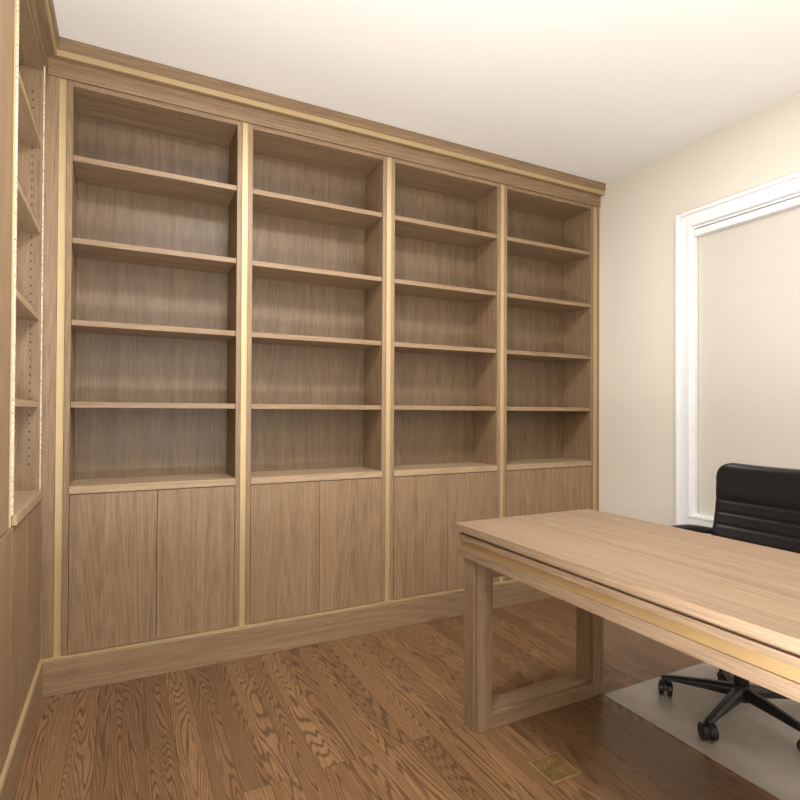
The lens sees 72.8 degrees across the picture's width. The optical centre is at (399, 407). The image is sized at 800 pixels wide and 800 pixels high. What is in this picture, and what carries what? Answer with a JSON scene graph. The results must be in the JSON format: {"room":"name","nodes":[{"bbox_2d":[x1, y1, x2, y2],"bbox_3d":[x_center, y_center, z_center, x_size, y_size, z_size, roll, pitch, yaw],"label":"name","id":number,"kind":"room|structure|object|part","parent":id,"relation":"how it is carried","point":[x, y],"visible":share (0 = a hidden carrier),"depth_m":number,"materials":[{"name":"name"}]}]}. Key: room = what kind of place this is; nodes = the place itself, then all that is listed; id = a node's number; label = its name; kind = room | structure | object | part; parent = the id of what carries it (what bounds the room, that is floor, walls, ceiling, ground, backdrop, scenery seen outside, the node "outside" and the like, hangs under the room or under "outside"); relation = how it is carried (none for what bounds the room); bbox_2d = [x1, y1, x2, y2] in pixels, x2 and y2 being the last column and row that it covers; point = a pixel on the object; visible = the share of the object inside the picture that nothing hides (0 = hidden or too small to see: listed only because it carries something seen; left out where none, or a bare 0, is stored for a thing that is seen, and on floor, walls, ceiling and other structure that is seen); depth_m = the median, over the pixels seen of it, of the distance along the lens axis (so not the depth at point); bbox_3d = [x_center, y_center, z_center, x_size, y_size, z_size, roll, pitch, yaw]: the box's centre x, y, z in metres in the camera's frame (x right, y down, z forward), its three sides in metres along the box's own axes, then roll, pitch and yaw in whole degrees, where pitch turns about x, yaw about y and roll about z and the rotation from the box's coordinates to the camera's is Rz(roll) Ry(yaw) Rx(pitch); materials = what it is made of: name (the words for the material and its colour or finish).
{"room":"home office","nodes":[
{"label":"home office","id":0,"kind":"room"},
{"bbox_2d":[156,548,156,584],"bbox_3d":[-0.308,-0.151,3.180,3.722,2.680,0.100,1,-1,-27],"label":"wall","id":1,"kind":"structure","parent":0,"point":[156,548],"depth_m":2.67,"materials":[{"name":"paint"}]},
{"bbox_2d":[13,597,779,799],"bbox_3d":[0.798,1.226,0.971,3.722,0.100,5.025,1,-1,-27],"label":"floor","id":2,"kind":"structure","parent":0,"point":[376,715],"depth_m":1.97,"materials":[{"name":"brown wood"}]},
{"bbox_2d":[0,0,16,775],"bbox_3d":[-1.202,-0.175,1.408,0.284,2.386,0.328,1,-1,-27],"label":"panel","id":3,"kind":"object","parent":2,"relation":"on","point":[7,7],"depth_m":1.53,"materials":[{"name":"brown wood"}]},
{"bbox_3d":[-1.091,0.686,1.459,0.024,0.653,0.325,1,-1,-27],"label":"panel","id":4,"kind":"part","parent":3,"relation":"part of","materials":[{"name":"brown wood"}]},
{"bbox_3d":[-1.080,-0.506,1.456,0.020,1.721,0.300,1,-1,-27],"label":"panel","id":5,"kind":"part","parent":3,"relation":"part of","materials":[{"name":"brown wood"}]},
{"bbox_3d":[-1.154,-0.505,1.603,0.021,1.721,0.026,1,-1,-27],"label":"brass strip","id":6,"kind":"part","parent":3,"relation":"part of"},
{"bbox_2d":[9,0,45,744],"bbox_3d":[-1.410,-0.172,1.836,0.284,2.386,0.622,1,-1,-27],"label":"bookcase","id":7,"kind":"object","parent":2,"relation":"on","point":[26,492],"visible":0.66,"depth_m":2.11,"materials":[{"name":"brown wood"}]},
{"bbox_3d":[-1.241,0.689,1.755,0.019,0.658,0.286,1,-1,-27],"label":"door","id":8,"kind":"part","parent":7,"relation":"part of","materials":[{"name":"brown wood"}]},
{"bbox_3d":[-1.409,-0.014,1.836,0.243,0.024,0.576,1,-1,-27],"label":"shelf","id":9,"kind":"part","parent":7,"relation":"part of","materials":[{"name":"brown wood"}]},
{"bbox_3d":[-1.408,0.341,1.834,0.274,0.032,0.578,1,-1,-27],"label":"sill panel","id":10,"kind":"part","parent":7,"relation":"part of","materials":[{"name":"brown wood"}]},
{"bbox_3d":[-1.407,-0.358,1.839,0.243,0.024,0.576,1,-1,-27],"label":"shelf","id":11,"kind":"part","parent":7,"relation":"part of","materials":[{"name":"brown wood"}]},
{"bbox_3d":[-1.405,-0.702,1.842,0.243,0.024,0.576,1,-1,-27],"label":"shelf","id":12,"kind":"part","parent":7,"relation":"part of","materials":[{"name":"brown wood"}]},
{"bbox_3d":[-1.551,-0.170,2.101,0.272,2.386,0.022,1,-1,-27],"label":"panel","id":13,"kind":"part","parent":7,"relation":"part of","materials":[{"name":"brown wood"}]},
{"bbox_3d":[-1.404,-1.047,1.845,0.243,0.024,0.576,1,-1,-27],"label":"shelf","id":14,"kind":"part","parent":7,"relation":"part of","materials":[{"name":"brown wood"}]},
{"bbox_3d":[-1.405,-1.354,1.846,0.262,0.022,0.578,1,-1,-27],"label":"panel","id":15,"kind":"part","parent":7,"relation":"part of","materials":[{"name":"brown wood"}]},
{"bbox_3d":[-1.371,0.691,2.012,0.019,0.658,0.286,1,-1,-27],"label":"door","id":16,"kind":"part","parent":7,"relation":"part of","materials":[{"name":"brown wood"}]},
{"bbox_2d":[38,75,58,662],"bbox_3d":[-1.438,-0.169,2.208,0.066,2.386,0.063,1,-1,-27],"label":"cabinet filler","id":17,"kind":"object","parent":2,"relation":"on","point":[47,503],"visible":0.7,"depth_m":2.22,"materials":[{"name":"brown wood"}]},
{"bbox_2d":[53,78,66,656],"bbox_3d":[-1.406,-0.168,2.248,0.026,2.386,0.021,1,-1,-27],"label":"strip","id":18,"kind":"object","parent":2,"relation":"on","point":[62,82],"visible":1,"depth_m":2.24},
{"bbox_2d":[61,80,242,655],"bbox_3d":[-1.131,-0.165,2.525,0.712,2.386,0.278,1,-1,-27],"label":"bookcase","id":19,"kind":"object","parent":2,"relation":"on","point":[153,246],"visible":1,"depth_m":2.53,"materials":[{"name":"brown wood"}]},
{"bbox_3d":[-1.440,-0.168,2.372,0.022,2.386,0.272,1,-1,-27],"label":"panel","id":20,"kind":"part","parent":19,"relation":"part of","materials":[{"name":"brown wood"}]},
{"bbox_3d":[-1.228,0.694,2.331,0.331,0.658,0.019,1,-1,-27],"label":"door","id":21,"kind":"part","parent":19,"relation":"part of","materials":[{"name":"brown wood"}]},
{"bbox_3d":[-1.185,-0.501,2.638,0.668,1.667,0.012,1,-1,-27],"label":"panel","id":22,"kind":"part","parent":19,"relation":"part of","materials":[{"name":"brown wood"}]},
{"bbox_3d":[-1.131,0.348,2.516,0.668,0.032,0.268,1,-1,-27],"label":"sill panel","id":23,"kind":"part","parent":19,"relation":"part of","materials":[{"name":"brown wood"}]},
{"bbox_3d":[-1.129,-0.007,2.519,0.666,0.024,0.243,1,-1,-27],"label":"shelf","id":24,"kind":"part","parent":19,"relation":"part of","materials":[{"name":"brown wood"}]},
{"bbox_3d":[-1.128,-0.351,2.522,0.666,0.024,0.243,1,-1,-27],"label":"shelf","id":25,"kind":"part","parent":19,"relation":"part of","materials":[{"name":"brown wood"}]},
{"bbox_3d":[-1.126,-0.695,2.525,0.666,0.024,0.243,1,-1,-27],"label":"shelf","id":26,"kind":"part","parent":19,"relation":"part of","materials":[{"name":"brown wood"}]},
{"bbox_3d":[-1.124,-1.040,2.528,0.666,0.024,0.243,1,-1,-27],"label":"shelf","id":27,"kind":"part","parent":19,"relation":"part of","materials":[{"name":"brown wood"}]},
{"bbox_3d":[-1.124,-1.347,2.534,0.668,0.022,0.262,1,-1,-27],"label":"panel","id":28,"kind":"part","parent":19,"relation":"part of","materials":[{"name":"brown wood"}]},
{"bbox_3d":[-0.930,0.697,2.482,0.331,0.658,0.019,1,-1,-27],"label":"door","id":29,"kind":"part","parent":19,"relation":"part of","materials":[{"name":"brown wood"}]},
{"bbox_3d":[-0.825,-0.162,2.684,0.022,2.386,0.272,1,-1,-27],"label":"panel","id":30,"kind":"part","parent":19,"relation":"part of","materials":[{"name":"brown wood"}]},
{"bbox_2d":[239,122,248,625],"bbox_3d":[-0.745,-0.162,2.583,0.026,2.386,0.021,1,-1,-27],"label":"strip","id":31,"kind":"object","parent":2,"relation":"on","point":[242,528],"visible":1,"depth_m":2.58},
{"bbox_2d":[0,579,553,799],"bbox_3d":[0.289,1.108,2.176,3.141,0.150,1.666,1,-1,-27],"label":"plinth","id":32,"kind":"object","parent":2,"relation":"on","point":[78,671],"visible":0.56,"depth_m":2.51,"materials":[{"name":"brown wood"}]},
{"bbox_2d":[245,124,386,624],"bbox_3d":[-0.462,-0.158,2.864,0.730,2.386,0.278,1,-1,-27],"label":"bookcase","id":33,"kind":"object","parent":2,"relation":"on","point":[316,397],"visible":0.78,"depth_m":2.88,"materials":[{"name":"brown wood"}]},
{"bbox_3d":[-0.779,-0.161,2.707,0.022,2.386,0.272,1,-1,-27],"label":"panel","id":34,"kind":"part","parent":33,"relation":"part of","materials":[{"name":"brown wood"}]},
{"bbox_3d":[-0.563,0.700,2.668,0.340,0.658,0.019,1,-1,-27],"label":"door","id":35,"kind":"part","parent":33,"relation":"part of","materials":[{"name":"brown wood"}]},
{"bbox_3d":[-0.516,-0.495,2.977,0.686,1.667,0.012,1,-1,-27],"label":"panel","id":36,"kind":"part","parent":33,"relation":"part of","materials":[{"name":"brown wood"}]},
{"bbox_3d":[-0.460,0.000,2.858,0.684,0.024,0.243,1,-1,-27],"label":"shelf","id":37,"kind":"part","parent":33,"relation":"part of","materials":[{"name":"brown wood"}]},
{"bbox_3d":[-0.462,0.355,2.855,0.686,0.032,0.268,1,-1,-27],"label":"sill panel","id":38,"kind":"part","parent":33,"relation":"part of","materials":[{"name":"brown wood"}]},
{"bbox_3d":[-0.459,-0.344,2.861,0.684,0.024,0.243,1,-1,-27],"label":"shelf","id":39,"kind":"part","parent":33,"relation":"part of","materials":[{"name":"brown wood"}]},
{"bbox_3d":[-0.457,-0.688,2.864,0.684,0.024,0.243,1,-1,-27],"label":"shelf","id":40,"kind":"part","parent":33,"relation":"part of","materials":[{"name":"brown wood"}]},
{"bbox_3d":[-0.455,-1.033,2.867,0.684,0.024,0.243,1,-1,-27],"label":"shelf","id":41,"kind":"part","parent":33,"relation":"part of","materials":[{"name":"brown wood"}]},
{"bbox_3d":[-0.455,-1.340,2.873,0.686,0.022,0.262,1,-1,-27],"label":"panel","id":42,"kind":"part","parent":33,"relation":"part of","materials":[{"name":"brown wood"}]},
{"bbox_3d":[-0.257,0.703,2.823,0.340,0.658,0.019,1,-1,-27],"label":"door","id":43,"kind":"part","parent":33,"relation":"part of","materials":[{"name":"brown wood"}]},
{"bbox_3d":[-0.147,-0.155,3.027,0.022,2.386,0.272,1,-1,-27],"label":"panel","id":44,"kind":"part","parent":33,"relation":"part of","materials":[{"name":"brown wood"}]},
{"bbox_2d":[385,156,391,600],"bbox_3d":[-0.068,-0.156,2.925,0.026,2.386,0.021,1,-1,-27],"label":"strip","id":45,"kind":"object","parent":2,"relation":"on","point":[389,159],"visible":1,"depth_m":2.92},
{"bbox_2d":[389,158,500,599],"bbox_3d":[0.214,-0.152,3.207,0.728,2.386,0.278,1,-1,-27],"label":"bookcase","id":46,"kind":"object","parent":2,"relation":"on","point":[445,377],"visible":0.72,"depth_m":3.25,"materials":[{"name":"brown wood"}]},
{"bbox_3d":[-0.102,-0.155,3.050,0.022,2.386,0.272,1,-1,-27],"label":"panel","id":47,"kind":"part","parent":46,"relation":"part of","materials":[{"name":"brown wood"}]},
{"bbox_3d":[0.114,0.707,3.011,0.339,0.658,0.019,1,-1,-27],"label":"door","id":48,"kind":"part","parent":46,"relation":"part of","materials":[{"name":"brown wood"}]},
{"bbox_3d":[0.160,-0.488,3.319,0.684,1.667,0.012,1,-1,-27],"label":"panel","id":49,"kind":"part","parent":46,"relation":"part of","materials":[{"name":"brown wood"}]},
{"bbox_3d":[0.216,0.006,3.200,0.682,0.024,0.243,1,-1,-27],"label":"shelf","id":50,"kind":"part","parent":46,"relation":"part of","materials":[{"name":"brown wood"}]},
{"bbox_3d":[0.217,-0.338,3.203,0.682,0.024,0.243,1,-1,-27],"label":"shelf","id":51,"kind":"part","parent":46,"relation":"part of","materials":[{"name":"brown wood"}]},
{"bbox_3d":[0.214,0.361,3.198,0.684,0.032,0.268,1,-1,-27],"label":"sill panel","id":52,"kind":"part","parent":46,"relation":"part of","materials":[{"name":"brown wood"}]},
{"bbox_3d":[0.219,-0.682,3.206,0.682,0.024,0.243,1,-1,-27],"label":"shelf","id":53,"kind":"part","parent":46,"relation":"part of","materials":[{"name":"brown wood"}]},
{"bbox_3d":[0.221,-1.027,3.209,0.682,0.024,0.243,1,-1,-27],"label":"shelf","id":54,"kind":"part","parent":46,"relation":"part of","materials":[{"name":"brown wood"}]},
{"bbox_3d":[0.221,-1.334,3.215,0.684,0.022,0.262,1,-1,-27],"label":"panel","id":55,"kind":"part","parent":46,"relation":"part of","materials":[{"name":"brown wood"}]},
{"bbox_3d":[0.418,0.710,3.165,0.339,0.658,0.019,1,-1,-27],"label":"door","id":56,"kind":"part","parent":46,"relation":"part of","materials":[{"name":"brown wood"}]},
{"bbox_3d":[0.528,-0.149,3.369,0.022,2.386,0.272,1,-1,-27],"label":"panel","id":57,"kind":"part","parent":46,"relation":"part of","materials":[{"name":"brown wood"}]},
{"bbox_2d":[499,184,503,581],"bbox_3d":[0.608,-0.149,3.268,0.026,2.386,0.021,1,-1,-27],"label":"strip","id":58,"kind":"object","parent":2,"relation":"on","point":[502,185],"visible":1,"depth_m":3.26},
{"bbox_2d":[503,185,593,580],"bbox_3d":[0.893,-0.146,3.550,0.736,2.386,0.278,1,-1,-27],"label":"bookcase","id":59,"kind":"object","parent":2,"relation":"on","point":[549,240],"visible":0.53,"depth_m":3.64,"materials":[{"name":"brown wood"}]},
{"bbox_3d":[0.573,-0.148,3.392,0.022,2.386,0.272,1,-1,-27],"label":"panel","id":60,"kind":"part","parent":59,"relation":"part of","materials":[{"name":"brown wood"}]},
{"bbox_3d":[0.791,0.713,3.354,0.343,0.658,0.019,1,-1,-27],"label":"door","id":61,"kind":"part","parent":59,"relation":"part of","materials":[{"name":"brown wood"}]},
{"bbox_3d":[0.839,-0.482,3.663,0.692,1.667,0.012,1,-1,-27],"label":"panel","id":62,"kind":"part","parent":59,"relation":"part of","materials":[{"name":"brown wood"}]},
{"bbox_3d":[0.893,0.367,3.542,0.692,0.032,0.268,1,-1,-27],"label":"sill panel","id":63,"kind":"part","parent":59,"relation":"part of","materials":[{"name":"brown wood"}]},
{"bbox_3d":[0.895,0.012,3.544,0.690,0.024,0.243,1,-1,-27],"label":"shelf","id":64,"kind":"part","parent":59,"relation":"part of","materials":[{"name":"brown wood"}]},
{"bbox_3d":[0.896,-0.332,3.547,0.690,0.024,0.243,1,-1,-27],"label":"shelf","id":65,"kind":"part","parent":59,"relation":"part of","materials":[{"name":"brown wood"}]},
{"bbox_3d":[0.898,-0.676,3.550,0.690,0.024,0.243,1,-1,-27],"label":"shelf","id":66,"kind":"part","parent":59,"relation":"part of","materials":[{"name":"brown wood"}]},
{"bbox_3d":[0.900,-1.020,3.553,0.690,0.024,0.243,1,-1,-27],"label":"shelf","id":67,"kind":"part","parent":59,"relation":"part of","materials":[{"name":"brown wood"}]},
{"bbox_3d":[0.900,-1.327,3.559,0.692,0.022,0.262,1,-1,-27],"label":"panel","id":68,"kind":"part","parent":59,"relation":"part of","materials":[{"name":"brown wood"}]},
{"bbox_3d":[1.099,0.716,3.510,0.343,0.658,0.019,1,-1,-27],"label":"door","id":69,"kind":"part","parent":59,"relation":"part of","materials":[{"name":"brown wood"}]},
{"bbox_3d":[1.210,-0.142,3.715,0.022,2.386,0.272,1,-1,-27],"label":"panel","id":70,"kind":"part","parent":59,"relation":"part of","materials":[{"name":"brown wood"}]},
{"bbox_2d":[528,752,581,784],"bbox_3d":[0.505,1.176,1.775,0.122,0.009,0.122,1,-1,-27],"label":"floor outlet","id":71,"kind":"object","parent":2,"relation":"on","point":[553,767],"visible":1,"depth_m":1.76,"materials":[{"name":"gold metal"}]},
{"bbox_3d":[0.492,1.175,1.799,0.104,0.002,0.050,1,-1,-27],"label":"flip lid","id":72,"kind":"part","parent":71,"relation":"part of","materials":[{"name":"gold metal"}]},
{"bbox_3d":[0.517,1.175,1.751,0.104,0.002,0.050,1,-1,-27],"label":"flip lid","id":73,"kind":"part","parent":71,"relation":"part of","materials":[{"name":"gold metal"}]},
{"bbox_2d":[593,206,596,509],"bbox_3d":[1.290,-0.143,3.613,0.026,2.386,0.021,1,-1,-27],"label":"strip","id":74,"kind":"object","parent":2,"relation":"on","point":[595,208],"visible":0.65,"depth_m":3.61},
{"bbox_2d":[596,207,598,510],"bbox_3d":[1.314,-0.143,3.626,0.024,2.386,0.020,1,-1,-27],"label":"filler panel","id":75,"kind":"object","parent":2,"relation":"on","point":[597,411],"visible":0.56,"depth_m":3.62,"materials":[{"name":"brown wood"}]},
{"bbox_2d":[455,509,799,732],"bbox_3d":[0.892,0.807,1.459,0.688,0.744,1.685,1,-1,-27],"label":"desk","id":76,"kind":"object","parent":2,"relation":"on","point":[732,606],"visible":1,"depth_m":1.57,"materials":[{"name":"brown wood"}]},
{"bbox_3d":[0.291,0.870,2.022,0.086,0.622,0.092,1,-1,-27],"label":"leg post","id":77,"kind":"part","parent":76,"relation":"part of","materials":[{"name":"brown wood"}]},
{"bbox_3d":[0.544,0.599,2.151,0.512,0.074,0.091,1,-1,-27],"label":"leg rail","id":78,"kind":"part","parent":76,"relation":"part of","materials":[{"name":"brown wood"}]},
{"bbox_3d":[0.541,1.147,2.147,0.512,0.073,0.091,1,-1,-27],"label":"leg rail","id":79,"kind":"part","parent":76,"relation":"part of","materials":[{"name":"brown wood"}]},
{"bbox_3d":[0.793,0.875,2.276,0.086,0.622,0.092,1,-1,-27],"label":"leg post","id":80,"kind":"part","parent":76,"relation":"part of","materials":[{"name":"brown wood"}]},
{"bbox_3d":[0.604,0.481,1.315,0.020,0.020,1.667,1,-1,-27],"label":"apron rail","id":81,"kind":"part","parent":76,"relation":"part of","materials":[{"name":"brown wood"}]},
{"bbox_3d":[0.606,0.538,1.315,0.020,0.034,1.663,1,-1,-27],"label":"apron rail","id":82,"kind":"part","parent":76,"relation":"part of","materials":[{"name":"brown wood"}]},
{"bbox_3d":[0.612,0.465,1.319,0.020,0.012,1.649,1,-1,-27],"label":"apron rail","id":83,"kind":"part","parent":76,"relation":"part of","materials":[{"name":"brown wood"}]},
{"bbox_2d":[605,662,799,799],"bbox_3d":[1.551,1.185,1.885,0.950,0.003,1.274,1,-1,-27],"label":"chair mat","id":84,"kind":"object","parent":2,"relation":"on","point":[753,744],"visible":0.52,"depth_m":2.00,"materials":[{"name":"plastic"}]},
{"bbox_2d":[658,463,799,751],"bbox_3d":[1.321,0.711,2.087,0.612,0.947,0.626,1,-1,-27],"label":"office chair","id":85,"kind":"object","parent":84,"relation":"on","point":[755,504],"visible":0.43,"depth_m":2.19,"materials":[{"name":"black leather"}]},
{"bbox_3d":[1.503,0.464,2.181,0.173,0.450,0.486,1,-1,-27],"label":"backrest","id":86,"kind":"part","parent":85,"relation":"part of","materials":[{"name":"black leather"}]},
{"bbox_2d":[53,0,799,183],"bbox_3d":[0.812,-1.554,0.995,3.722,0.100,5.025,1,-1,-27],"label":"ceiling","id":87,"kind":"structure","parent":0,"point":[601,91],"depth_m":2.33,"materials":[{"name":"paint"}]},
{"bbox_2d":[599,92,799,525],"bbox_3d":[2.376,-0.150,1.779,0.200,2.680,4.825,1,-1,-27],"label":"wall","id":88,"kind":"structure","parent":0,"point":[638,209],"depth_m":3.27,"materials":[{"name":"paint"}]},
{"bbox_2d":[28,0,604,206],"bbox_3d":[0.302,-1.425,2.198,3.141,0.141,1.666,1,-1,-27],"label":"crown molding","id":89,"kind":"structure","parent":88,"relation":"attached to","point":[64,58],"depth_m":2.62,"materials":[{"name":"brown wood"}]},
{"bbox_2d":[675,172,799,534],"bbox_3d":[1.950,-0.208,2.539,0.175,1.785,1.345,1,-1,-27],"label":"window","id":90,"kind":"structure","parent":88,"relation":"in","point":[686,223],"depth_m":3.03,"materials":[{"name":"white paint"}]},
{"bbox_2d":[695,197,799,515],"bbox_3d":[1.921,-0.203,2.524,0.060,1.578,1.141,1,-1,-27],"label":"roller blind","id":91,"kind":"object","parent":90,"relation":"attached to","point":[749,263],"visible":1,"depth_m":2.79,"materials":[{"name":"beige fabric"}]},
{"bbox_3d":[1.921,0.580,2.519,0.010,0.012,1.137,1,-1,-27],"label":"rail","id":92,"kind":"part","parent":91,"relation":"part of","materials":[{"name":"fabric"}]}
]}

